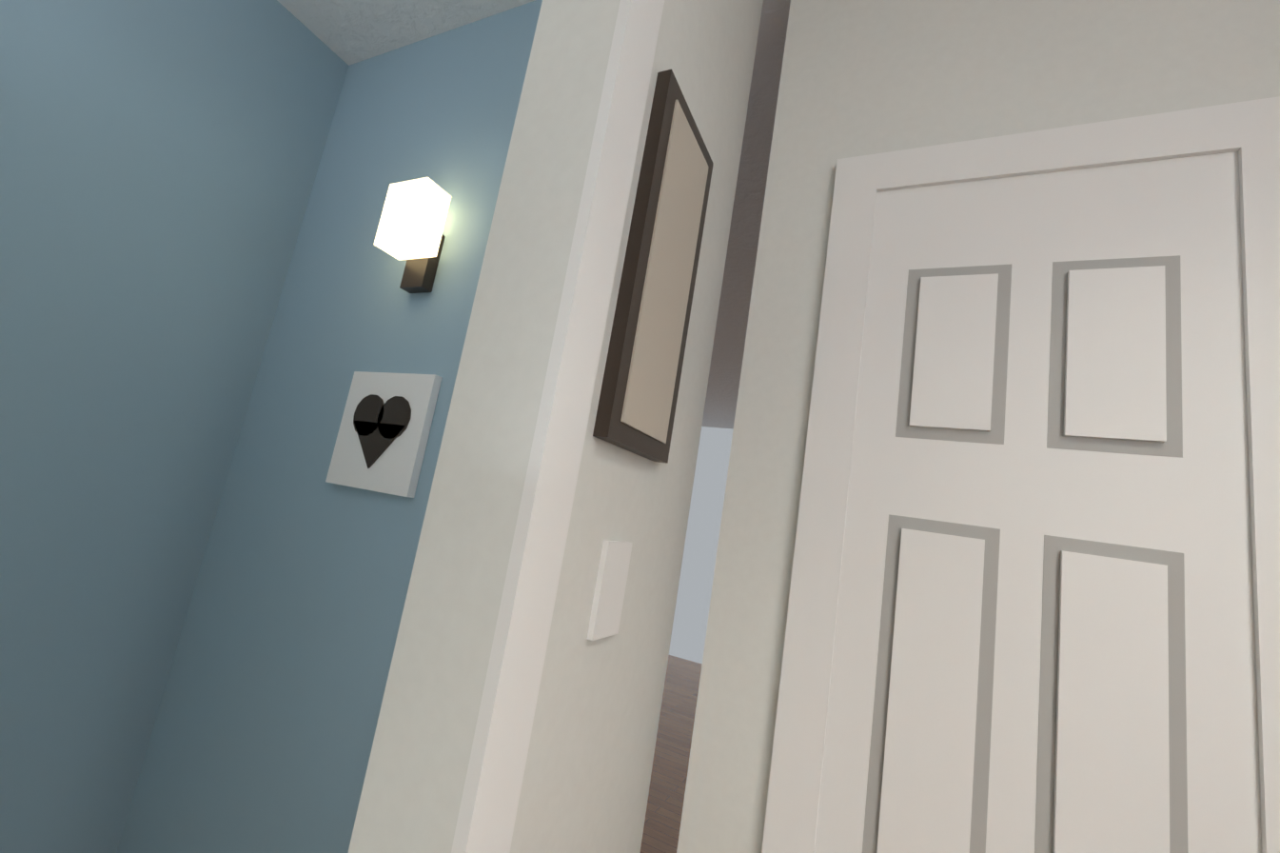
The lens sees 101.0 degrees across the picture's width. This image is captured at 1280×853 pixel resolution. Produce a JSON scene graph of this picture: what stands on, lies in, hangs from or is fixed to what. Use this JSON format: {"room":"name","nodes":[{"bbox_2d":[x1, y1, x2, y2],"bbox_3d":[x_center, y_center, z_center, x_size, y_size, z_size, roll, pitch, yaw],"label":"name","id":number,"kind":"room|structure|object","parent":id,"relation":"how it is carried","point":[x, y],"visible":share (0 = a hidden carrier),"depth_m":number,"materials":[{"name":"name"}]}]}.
{"room":"hallway","nodes":[
{"label":"hallway","id":0,"kind":"room"},
{"bbox_2d":[0,0,348,852],"bbox_3d":[-1.266,0.112,1.110,0.100,2.620,1.040,5,-11,26],"label":"wall","id":1,"kind":"structure","parent":0,"point":[160,160],"depth_m":1.18,"materials":[{"name":"blue paint"}]},
{"bbox_2d":[116,0,542,852],"bbox_3d":[-0.568,0.237,1.170,1.115,2.620,0.100,5,-11,26],"label":"wall","id":2,"kind":"structure","parent":0,"point":[265,725],"depth_m":1.23,"materials":[{"name":"blue paint"}]},
{"bbox_2d":[325,371,442,497],"bbox_3d":[-0.566,0.009,1.155,0.260,0.260,0.023,5,-11,26],"label":"framed picture","id":3,"kind":"object","parent":2,"relation":"attached to","point":[384,433],"visible":1,"depth_m":1.14,"materials":[{"name":"white"}]},
{"bbox_2d":[374,177,451,293],"bbox_3d":[-0.511,-0.427,1.196,0.120,0.220,0.099,5,-11,26],"label":"sconce","id":4,"kind":"object","parent":2,"relation":"attached to","point":[412,222],"visible":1,"depth_m":1.17,"materials":[{"name":"brown"}]},
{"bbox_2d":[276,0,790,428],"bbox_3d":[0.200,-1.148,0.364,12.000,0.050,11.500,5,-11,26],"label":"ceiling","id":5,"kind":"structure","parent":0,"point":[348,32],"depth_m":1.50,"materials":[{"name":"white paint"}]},
{"bbox_2d":[347,0,763,852],"bbox_3d":[-0.174,0.192,0.532,0.135,2.620,0.920,5,-11,26],"label":"wall","id":6,"kind":"structure","parent":0,"point":[519,712],"depth_m":0.58,"materials":[{"name":"paint"}]},
{"bbox_2d":[586,540,632,640],"bbox_3d":[-0.038,0.210,0.684,0.008,0.120,0.070,5,-11,26],"label":"switch plate","id":7,"kind":"object","parent":6,"relation":"attached to","point":[609,591],"visible":1,"depth_m":0.67,"materials":[{"name":"white plastic"}]},
{"bbox_2d":[592,69,713,463],"bbox_3d":[0.034,-0.210,0.745,0.023,0.500,0.190,5,-11,26],"label":"framed picture","id":8,"kind":"object","parent":6,"relation":"attached to","point":[636,411],"visible":1,"depth_m":0.70,"materials":[{"name":"brown"}]},
{"bbox_2d":[640,654,701,852],"bbox_3d":[-0.228,1.449,-0.086,12.000,0.050,11.500,5,-11,26],"label":"floor","id":9,"kind":"structure","parent":0,"point":[662,820],"depth_m":3.32,"materials":[{"name":"brown wood"}]},
{"bbox_2d":[676,0,1279,852],"bbox_3d":[2.180,0.478,-0.056,4.550,2.620,0.120,5,-11,26],"label":"wall","id":10,"kind":"structure","parent":0,"point":[867,76],"depth_m":0.89,"materials":[{"name":"paint"}]},
{"bbox_2d":[761,96,1279,852],"bbox_3d":[0.446,0.568,0.633,0.590,2.120,0.059,5,-11,26],"label":"door","id":11,"kind":"structure","parent":10,"relation":"attached to","point":[1033,606],"depth_m":0.72,"materials":[{"name":"white wood"}]}
]}

